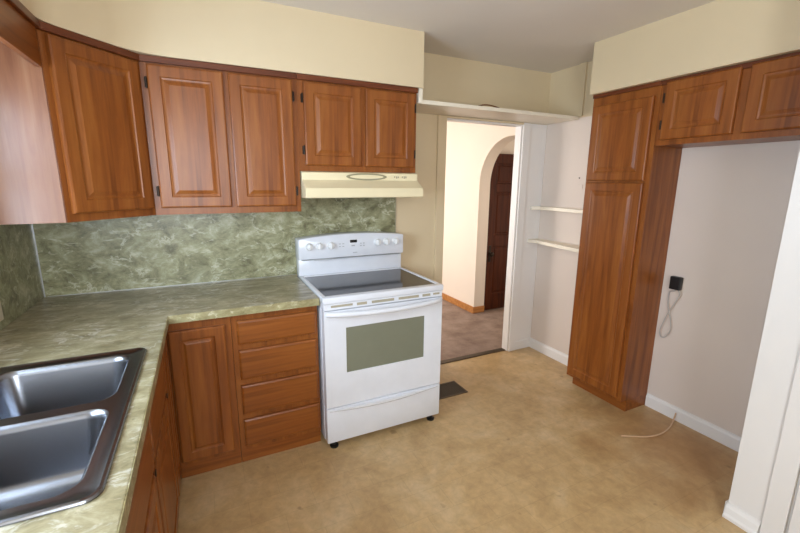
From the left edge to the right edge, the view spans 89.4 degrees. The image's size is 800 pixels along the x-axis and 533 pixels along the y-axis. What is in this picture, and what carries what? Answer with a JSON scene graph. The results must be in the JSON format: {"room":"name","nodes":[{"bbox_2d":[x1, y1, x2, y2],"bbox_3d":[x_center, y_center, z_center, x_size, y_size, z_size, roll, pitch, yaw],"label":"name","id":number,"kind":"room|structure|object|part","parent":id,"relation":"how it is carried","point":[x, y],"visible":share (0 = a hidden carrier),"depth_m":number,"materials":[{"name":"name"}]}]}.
{"room":"kitchen","nodes":[
{"label":"kitchen","id":0,"kind":"room"},
{"bbox_2d":[296,52,550,338],"bbox_3d":[-0.271,-0.297,2.968,3.935,2.450,0.070,-5,13,-25],"label":"wall","id":1,"kind":"structure","parent":0,"point":[446,78],"depth_m":3.12,"materials":[{"name":"beige paint"}]},
{"bbox_2d":[0,0,41,66],"bbox_3d":[-1.045,-0.702,0.877,0.034,0.165,1.460,-5,13,-25],"label":"window valance","id":2,"kind":"object","parent":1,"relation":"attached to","point":[18,25],"visible":1,"depth_m":1.36,"materials":[{"name":"brown wood"}]},
{"bbox_3d":[-1.035,-0.768,0.867,0.014,0.030,1.460,-5,13,-25],"label":"moulding","id":3,"kind":"part","parent":2,"relation":"part of","materials":[{"name":"brown wood"}]},
{"bbox_2d":[0,21,155,224],"bbox_3d":[-1.509,-0.610,1.870,0.609,0.757,0.654,-5,13,-25],"label":"upper cabinet","id":4,"kind":"object","parent":1,"relation":"attached to","point":[74,147],"visible":0.91,"depth_m":1.65,"materials":[{"name":"brown wood"}]},
{"bbox_3d":[-1.508,-0.524,1.528,0.303,0.727,0.006,-5,13,-25],"label":"panel","id":5,"kind":"part","parent":4,"relation":"part of","materials":[{"name":"brown wood"}]},
{"bbox_3d":[-1.298,-0.948,1.718,0.016,0.030,0.436,4,12,16],"label":"moulding","id":6,"kind":"part","parent":4,"relation":"part of","materials":[{"name":"brown wood"}]},
{"bbox_3d":[-1.298,-0.592,1.793,0.020,0.685,0.386,4,12,16],"label":"door","id":7,"kind":"part","parent":4,"relation":"part of","materials":[{"name":"brown wood"}]},
{"bbox_2d":[33,197,395,296],"bbox_3d":[-0.981,-0.256,2.578,2.112,0.683,0.008,-5,13,-25],"label":"backsplash","id":8,"kind":"structure","parent":1,"relation":"attached to","point":[128,253],"depth_m":2.45,"materials":[{"name":"laminate"}]},
{"bbox_2d":[139,54,300,214],"bbox_3d":[-0.980,-0.694,2.290,0.741,0.757,0.346,-5,13,-25],"label":"upper cabinet","id":9,"kind":"object","parent":1,"relation":"attached to","point":[222,138],"visible":1,"depth_m":2.12,"materials":[{"name":"brown wood"}]},
{"bbox_3d":[-1.065,-0.648,2.072,0.338,0.685,0.020,-5,13,-25],"label":"door","id":10,"kind":"part","parent":9,"relation":"part of","materials":[{"name":"brown wood"}]},
{"bbox_3d":[-0.906,-1.020,2.074,0.741,0.030,0.016,-5,13,-25],"label":"moulding","id":11,"kind":"part","parent":9,"relation":"part of","materials":[{"name":"brown wood"}]},
{"bbox_3d":[-0.747,-0.677,2.224,0.325,0.685,0.020,-5,13,-25],"label":"door","id":12,"kind":"part","parent":9,"relation":"part of","materials":[{"name":"brown wood"}]},
{"bbox_2d":[19,0,423,87],"bbox_3d":[-0.266,-0.965,0.969,2.137,0.324,3.200,-5,13,-25],"label":"soffit","id":13,"kind":"structure","parent":1,"relation":"attached to","point":[258,34],"depth_m":2.08,"materials":[{"name":"beige paint"}]},
{"bbox_2d":[296,73,417,172],"bbox_3d":[-0.303,-0.870,2.589,0.760,0.523,0.346,-5,13,-25],"label":"upper cabinet","id":14,"kind":"object","parent":1,"relation":"attached to","point":[345,125],"visible":0.99,"depth_m":2.42,"materials":[{"name":"brown wood"}]},
{"bbox_3d":[-0.389,-0.822,2.371,0.345,0.452,0.020,-5,13,-25],"label":"door","id":15,"kind":"part","parent":14,"relation":"part of","materials":[{"name":"brown wood"}]},
{"bbox_3d":[-0.231,-1.081,2.397,0.760,0.030,0.016,-5,13,-25],"label":"moulding","id":16,"kind":"part","parent":14,"relation":"part of","materials":[{"name":"brown wood"}]},
{"bbox_3d":[-0.059,-0.852,2.528,0.335,0.452,0.020,-5,13,-25],"label":"door","id":17,"kind":"part","parent":14,"relation":"part of","materials":[{"name":"brown wood"}]},
{"bbox_2d":[300,171,422,197],"bbox_3d":[-0.284,-0.530,2.619,0.755,0.152,0.428,-5,13,-25],"label":"range hood","id":18,"kind":"object","parent":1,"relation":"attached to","point":[313,184],"visible":0.97,"depth_m":2.44,"materials":[{"name":"beige metal"}]},
{"bbox_2d":[440,348,504,364],"bbox_3d":[0.652,0.811,3.671,0.731,0.008,0.055,-5,13,-25],"label":"threshold","id":19,"kind":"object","parent":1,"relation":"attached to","point":[498,349],"depth_m":3.67,"materials":[{"name":"brown wood"}]},
{"bbox_2d":[433,115,523,283],"bbox_3d":[0.633,-0.175,3.434,0.830,2.034,0.090,-5,13,-25],"label":"trim","id":20,"kind":"structure","parent":1,"relation":"attached to","point":[441,119],"depth_m":3.15,"materials":[{"name":"beige paint"}]},
{"bbox_2d":[447,118,546,350],"bbox_3d":[0.793,-0.189,3.510,1.012,2.034,0.090,-5,13,-25],"label":"door frame","id":21,"kind":"structure","parent":1,"relation":"in","point":[531,150],"depth_m":3.60,"materials":[{"name":"white paint"}]},
{"bbox_2d":[416,88,578,124],"bbox_3d":[0.695,-1.175,3.024,1.443,0.089,0.344,-5,13,-25],"label":"shelf","id":22,"kind":"object","parent":1,"relation":"attached to","point":[422,106],"depth_m":2.94,"materials":[{"name":"white wood"}]},
{"bbox_3d":[0.626,-1.130,2.851,0.187,0.024,0.017,-5,13,-25],"label":"curved strip","id":23,"kind":"part","parent":22,"relation":"part of","materials":[{"name":"brown"}]},
{"bbox_2d":[515,338,529,349],"bbox_3d":[0.608,0.788,3.588,1.418,0.085,0.014,-5,13,-25],"label":"baseboard","id":24,"kind":"structure","parent":1,"relation":"attached to","point":[524,343],"depth_m":3.85,"materials":[{"name":"white paint"}]},
{"bbox_2d":[177,299,746,532],"bbox_3d":[0.403,0.898,3.375,5.300,0.054,8.450,-5,13,-25],"label":"floor","id":25,"kind":"structure","parent":0,"point":[526,449],"depth_m":2.21,"materials":[{"name":"beige plastic"}]},
{"bbox_2d":[125,340,180,532],"bbox_3d":[-1.038,0.876,1.178,0.608,0.874,1.652,-5,13,-25],"label":"base cabinet","id":26,"kind":"object","parent":25,"relation":"on","point":[154,508],"visible":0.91,"depth_m":1.41,"materials":[{"name":"brown wood"}]},
{"bbox_3d":[-0.670,0.598,1.030,0.020,0.175,0.515,-5,13,-25],"label":"drawer","id":27,"kind":"part","parent":26,"relation":"part of","materials":[{"name":"brown wood"}]},
{"bbox_3d":[-0.673,0.962,1.106,0.020,0.520,0.515,-5,13,-25],"label":"door","id":28,"kind":"part","parent":26,"relation":"part of","materials":[{"name":"brown wood"}]},
{"bbox_3d":[-0.901,0.499,1.494,0.020,0.175,0.500,-5,13,-25],"label":"drawer","id":29,"kind":"part","parent":26,"relation":"part of","materials":[{"name":"brown wood"}]},
{"bbox_2d":[0,275,319,532],"bbox_3d":[-0.825,0.345,1.481,1.350,0.040,2.298,-5,13,-25],"label":"countertop","id":30,"kind":"structure","parent":26,"relation":"on","point":[65,326],"depth_m":1.72,"materials":[{"name":"green laminate"}]},
{"bbox_2d":[0,348,146,526],"bbox_3d":[-1.023,0.492,1.078,0.539,0.182,0.837,-5,13,-25],"label":"sink","id":31,"kind":"object","parent":30,"relation":"in","point":[62,421],"visible":0.97,"depth_m":1.09,"materials":[{"name":"metal"}]},
{"bbox_2d":[0,409,108,510],"bbox_3d":[-0.902,0.528,0.920,0.375,0.180,0.354,-5,13,-25],"label":"basin","id":32,"kind":"object","parent":31,"relation":"in","point":[54,457],"depth_m":1.06,"materials":[{"name":"grey metal"}]},
{"bbox_2d":[0,355,129,418],"bbox_3d":[-1.074,0.454,1.266,0.375,0.180,0.347,-5,13,-25],"label":"basin","id":33,"kind":"object","parent":31,"relation":"in","point":[47,388],"depth_m":1.38,"materials":[{"name":"grey metal"}]},
{"bbox_3d":[-0.904,0.863,1.570,0.020,0.520,0.500,-5,13,-25],"label":"door","id":34,"kind":"part","parent":26,"relation":"part of","materials":[{"name":"brown wood"}]},
{"bbox_3d":[-1.069,0.694,1.884,0.020,0.720,0.215,-5,13,-25],"label":"door","id":35,"kind":"part","parent":26,"relation":"part of","materials":[{"name":"brown wood"}]},
{"bbox_2d":[166,317,241,478],"bbox_3d":[-1.133,0.631,2.347,0.298,0.874,0.608,-5,13,-25],"label":"base cabinet","id":36,"kind":"object","parent":25,"relation":"on","point":[200,353],"visible":0.93,"depth_m":2.08,"materials":[{"name":"brown wood"}]},
{"bbox_2d":[230,306,320,461],"bbox_3d":[-0.795,0.600,2.508,0.448,0.874,0.608,-5,13,-25],"label":"base cabinet","id":37,"kind":"object","parent":25,"relation":"on","point":[276,356],"visible":0.94,"depth_m":2.23,"materials":[{"name":"brown wood"}]},
{"bbox_3d":[-0.659,0.329,2.184,0.412,0.130,0.020,-5,13,-25],"label":"drawer","id":38,"kind":"part","parent":37,"relation":"part of","materials":[{"name":"brown wood"}]},
{"bbox_3d":[-0.660,0.506,2.221,0.412,0.166,0.020,-5,13,-25],"label":"drawer","id":39,"kind":"part","parent":37,"relation":"part of","materials":[{"name":"brown wood"}]},
{"bbox_3d":[-0.662,0.702,2.262,0.412,0.168,0.020,-5,13,-25],"label":"drawer","id":40,"kind":"part","parent":37,"relation":"part of","materials":[{"name":"brown wood"}]},
{"bbox_3d":[-0.663,0.894,2.302,0.412,0.160,0.020,-5,13,-25],"label":"drawer","id":41,"kind":"part","parent":37,"relation":"part of","materials":[{"name":"brown wood"}]},
{"bbox_2d":[295,231,442,448],"bbox_3d":[-0.210,0.406,2.672,0.760,1.196,0.727,-5,13,-25],"label":"range","id":42,"kind":"object","parent":25,"relation":"on","point":[379,320],"visible":0.98,"depth_m":2.45,"materials":[{"name":"white metal"}]},
{"bbox_3d":[-0.591,-0.126,2.640,0.054,0.054,0.034,-5,13,-25],"label":"knob","id":43,"kind":"part","parent":42,"relation":"part of","materials":[{"name":"white plastic"}]},
{"bbox_3d":[-0.530,-0.132,2.669,0.054,0.054,0.034,-5,13,-25],"label":"knob","id":44,"kind":"part","parent":42,"relation":"part of","materials":[{"name":"white plastic"}]},
{"bbox_3d":[-0.459,-0.138,2.703,0.054,0.054,0.034,-5,13,-25],"label":"knob","id":45,"kind":"part","parent":42,"relation":"part of","materials":[{"name":"white plastic"}]},
{"bbox_3d":[-0.341,-0.159,2.837,0.760,0.161,0.106,-5,13,-25],"label":"control panel","id":46,"kind":"part","parent":42,"relation":"part of","materials":[{"name":"white ceramic"}]},
{"bbox_3d":[-0.205,0.101,2.602,0.706,0.021,0.512,-5,13,-25],"label":"glass","id":47,"kind":"part","parent":42,"relation":"part of","materials":[{"name":"glass"}]},
{"bbox_3d":[-0.201,0.105,2.596,0.760,0.036,0.595,-5,13,-25],"label":"cooktop frame","id":48,"kind":"part","parent":42,"relation":"part of","materials":[{"name":"white metal"}]},
{"bbox_3d":[-0.155,-0.170,2.848,0.054,0.054,0.034,-5,13,-25],"label":"knob","id":49,"kind":"part","parent":42,"relation":"part of","materials":[{"name":"white plastic"}]},
{"bbox_3d":[-0.086,0.192,2.372,0.752,0.036,0.050,-5,13,-25],"label":"vent panel","id":50,"kind":"part","parent":42,"relation":"part of","materials":[{"name":"white metal"}]},
{"bbox_3d":[-0.088,0.497,2.435,0.752,0.580,0.052,-5,13,-25],"label":"oven door","id":51,"kind":"part","parent":42,"relation":"part of","materials":[{"name":"white metal"}]},
{"bbox_3d":[-0.091,0.893,2.517,0.752,0.217,0.054,-5,13,-25],"label":"storage drawer","id":52,"kind":"part","parent":42,"relation":"part of","materials":[{"name":"white metal"}]},
{"bbox_3d":[-0.074,0.818,2.467,0.720,0.036,0.024,-5,13,-25],"label":"handle","id":53,"kind":"part","parent":42,"relation":"part of","materials":[{"name":"white metal"}]},
{"bbox_3d":[-0.065,0.242,2.336,0.733,0.038,0.070,-5,13,-25],"label":"handle","id":54,"kind":"part","parent":42,"relation":"part of","materials":[{"name":"white ceramic"}]},
{"bbox_3d":[-0.092,-0.176,2.877,0.054,0.054,0.034,-5,13,-25],"label":"knob","id":55,"kind":"part","parent":42,"relation":"part of","materials":[{"name":"white plastic"}]},
{"bbox_3d":[-0.028,-0.182,2.908,0.054,0.054,0.034,-5,13,-25],"label":"knob","id":56,"kind":"part","parent":42,"relation":"part of","materials":[{"name":"white plastic"}]},
{"bbox_2d":[439,381,467,399],"bbox_3d":[0.335,0.938,3.060,0.300,0.005,0.190,-5,13,-25],"label":"floor vent","id":57,"kind":"object","parent":25,"relation":"in","point":[448,389],"visible":0.62,"depth_m":3.06,"materials":[{"name":"brown metal"}]},
{"bbox_2d":[567,81,681,410],"bbox_3d":[1.528,-0.086,2.814,0.303,2.128,0.459,-5,13,-25],"label":"pantry cabinet","id":58,"kind":"object","parent":25,"relation":"on","point":[631,184],"visible":1,"depth_m":2.68,"materials":[{"name":"brown wood"}]},
{"bbox_3d":[1.395,0.154,2.809,0.020,1.442,0.419,-5,13,-25],"label":"door","id":59,"kind":"part","parent":58,"relation":"part of","materials":[{"name":"brown wood"}]},
{"bbox_3d":[1.403,-0.803,2.609,0.020,0.490,0.419,-5,13,-25],"label":"door","id":60,"kind":"part","parent":58,"relation":"part of","materials":[{"name":"brown wood"}]},
{"bbox_3d":[1.412,-1.105,2.540,0.012,0.024,0.459,-5,13,-25],"label":"moulding","id":61,"kind":"part","parent":58,"relation":"part of","materials":[{"name":"brown wood"}]},
{"bbox_2d":[621,413,675,436],"bbox_3d":[1.622,1.024,2.573,0.493,0.057,0.084,-4,13,-21],"label":"tube","id":62,"kind":"object","parent":25,"relation":"on","point":[668,428],"visible":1,"depth_m":2.53,"materials":[{"name":"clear plastic"}]},
{"bbox_2d":[442,121,515,306],"bbox_3d":[0.523,-0.826,5.529,0.150,2.450,3.920,-5,13,-25],"label":"wall","id":63,"kind":"structure","parent":0,"point":[472,150],"depth_m":4.82,"materials":[{"name":"paint"}]},
{"bbox_2d":[442,293,483,313],"bbox_3d":[0.299,0.242,6.183,0.168,0.081,2.974,-5,13,-25],"label":"baseboard","id":64,"kind":"structure","parent":63,"relation":"attached to","point":[469,308],"depth_m":5.02,"materials":[{"name":"brown wood"}]},
{"bbox_2d":[260,0,715,72],"bbox_3d":[0.423,-1.562,2.861,5.300,0.080,8.450,-5,13,-25],"label":"ceiling","id":65,"kind":"structure","parent":0,"point":[548,36],"depth_m":2.31,"materials":[{"name":"paint"}]},
{"bbox_2d":[500,139,514,153],"bbox_3d":[1.867,-0.613,4.560,1.400,2.450,1.320,-5,13,-25],"label":"wall","id":66,"kind":"structure","parent":0,"point":[509,148],"depth_m":4.74,"materials":[{"name":"paint"}]},
{"bbox_2d":[484,154,513,309],"bbox_3d":[1.385,-0.403,4.931,0.800,1.860,0.115,-5,13,-25],"label":"door","id":67,"kind":"structure","parent":66,"relation":"in","point":[502,172],"depth_m":4.83,"materials":[{"name":"brown wood"}]},
{"bbox_3d":[1.084,-0.145,4.808,0.060,0.200,0.066,-5,13,-25],"label":"knob","id":68,"kind":"part","parent":67,"relation":"part of","materials":[{"name":"brown metal"}]},
{"bbox_2d":[530,61,799,436],"bbox_3d":[1.753,-0.242,2.780,0.095,2.450,2.050,-5,13,-25],"label":"wall","id":69,"kind":"structure","parent":0,"point":[731,204],"depth_m":2.50,"materials":[{"name":"white paint"}]},
{"bbox_2d":[529,337,567,365],"bbox_3d":[1.397,0.791,3.595,0.016,0.090,0.692,-5,13,-25],"label":"baseboard","id":70,"kind":"structure","parent":69,"relation":"attached to","point":[544,349],"depth_m":3.67,"materials":[{"name":"white paint"}]},
{"bbox_2d":[528,238,578,252],"bbox_3d":[1.333,-0.173,3.359,0.174,0.028,0.689,-5,13,-25],"label":"corner shelf","id":71,"kind":"object","parent":69,"relation":"attached to","point":[565,246],"visible":0.78,"depth_m":3.38,"materials":[{"name":"white wood"}]},
{"bbox_2d":[530,206,582,213],"bbox_3d":[1.355,-0.460,3.309,0.128,0.028,0.689,-5,13,-25],"label":"corner shelf","id":72,"kind":"object","parent":69,"relation":"attached to","point":[571,210],"visible":0.73,"depth_m":3.38,"materials":[{"name":"white wood"}]},
{"bbox_2d":[576,62,587,115],"bbox_3d":[1.413,-1.374,3.147,0.015,0.388,0.060,-5,13,-25],"label":"trim","id":73,"kind":"structure","parent":69,"relation":"attached to","point":[583,66],"depth_m":3.14,"materials":[{"name":"beige paint"}]},
{"bbox_2d":[659,276,683,337],"bbox_3d":[1.778,0.275,2.661,0.035,0.432,0.101,-5,13,-25],"label":"power adapter","id":74,"kind":"object","parent":69,"relation":"attached to","point":[676,283],"visible":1,"depth_m":2.62,"materials":[{"name":"black plastic"}]},
{"bbox_3d":[1.780,0.316,2.670,0.020,0.348,0.101,-2,12,-14],"label":"cord","id":75,"kind":"part","parent":74,"relation":"part of","materials":[{"name":"grey plastic"}]},
{"bbox_2d":[669,275,684,296],"bbox_3d":[1.801,0.128,2.633,0.006,0.128,0.080,-5,13,-25],"label":"wall outlet","id":76,"kind":"object","parent":69,"relation":"attached to","point":[676,293],"visible":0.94,"depth_m":2.63,"materials":[{"name":"white paint"}]},
{"bbox_2d":[645,393,740,451],"bbox_3d":[1.926,1.017,2.532,0.016,0.090,0.790,-5,13,-25],"label":"baseboard","id":77,"kind":"structure","parent":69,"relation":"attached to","point":[698,424],"depth_m":2.59,"materials":[{"name":"white paint"}]},
{"bbox_2d":[590,0,799,94],"bbox_3d":[1.701,-1.210,2.212,0.327,0.322,1.258,-5,13,-25],"label":"soffit","id":78,"kind":"structure","parent":69,"relation":"attached to","point":[717,34],"depth_m":2.12,"materials":[{"name":"beige paint"}]},
{"bbox_2d":[654,51,799,147],"bbox_3d":[1.809,-0.832,2.083,0.303,0.361,0.791,-5,13,-25],"label":"upper cabinet","id":79,"kind":"object","parent":69,"relation":"attached to","point":[758,101],"visible":1,"depth_m":2.04,"materials":[{"name":"brown wood"}]},
{"bbox_3d":[1.603,-0.862,2.179,0.020,0.318,0.365,-5,13,-25],"label":"door","id":80,"kind":"part","parent":79,"relation":"part of","materials":[{"name":"brown wood"}]},
{"bbox_3d":[1.686,-0.984,1.989,0.012,0.026,0.791,-5,13,-25],"label":"moulding","id":81,"kind":"part","parent":79,"relation":"part of","materials":[{"name":"brown wood"}]},
{"bbox_3d":[1.775,-0.788,1.832,0.020,0.318,0.345,-5,13,-25],"label":"door","id":82,"kind":"part","parent":79,"relation":"part of","materials":[{"name":"brown wood"}]},
{"bbox_2d":[728,151,799,532],"bbox_3d":[2.346,0.176,0.805,0.605,2.450,2.300,-5,13,-25],"label":"wall","id":83,"kind":"structure","parent":0,"point":[779,350],"depth_m":1.73,"materials":[{"name":"white paint"}]},
{"bbox_2d":[722,499,760,532],"bbox_3d":[1.797,1.144,1.978,0.534,0.066,0.142,-5,13,-25],"label":"baseboard","id":84,"kind":"structure","parent":83,"relation":"attached to","point":[735,515],"depth_m":1.86,"materials":[{"name":"white paint"}]},
{"bbox_2d":[759,353,799,532],"bbox_3d":[1.829,0.272,1.184,0.014,2.100,0.954,-5,13,-25],"label":"trim","id":85,"kind":"structure","parent":83,"relation":"attached to","point":[786,468],"depth_m":1.71,"materials":[{"name":"white paint"}]},
{"bbox_2d":[788,483,799,532],"bbox_3d":[1.803,0.312,1.176,0.098,2.000,0.780,-5,13,-25],"label":"door","id":86,"kind":"structure","parent":83,"relation":"in","point":[794,526],"depth_m":1.68,"materials":[{"name":"white paint"}]},
{"bbox_3d":[-1.060,0.267,0.240,0.120,2.450,4.250,-5,13,-25],"label":"wall","id":87,"kind":"structure","parent":0,"visible":0},
{"bbox_2d":[0,224,45,330],"bbox_3d":[-1.425,0.161,1.139,0.011,0.450,2.292,-5,13,-25],"label":"backsplash","id":88,"kind":"structure","parent":87,"relation":"attached to","point":[21,281],"depth_m":1.92,"materials":[{"name":"laminate"}]},
{"bbox_2d":[0,302,3,321],"bbox_3d":[-1.678,0.190,1.683,0.005,0.090,0.088,-5,13,-25],"label":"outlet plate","id":89,"kind":"object","parent":88,"relation":"attached to","point":[1,312],"visible":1,"depth_m":1.71,"materials":[{"name":"beige plastic"}]},
{"bbox_3d":[-1.732,-0.053,1.737,0.006,0.282,0.891,-5,13,-25],"label":"panel","id":90,"kind":"part","parent":88,"relation":"part of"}
]}

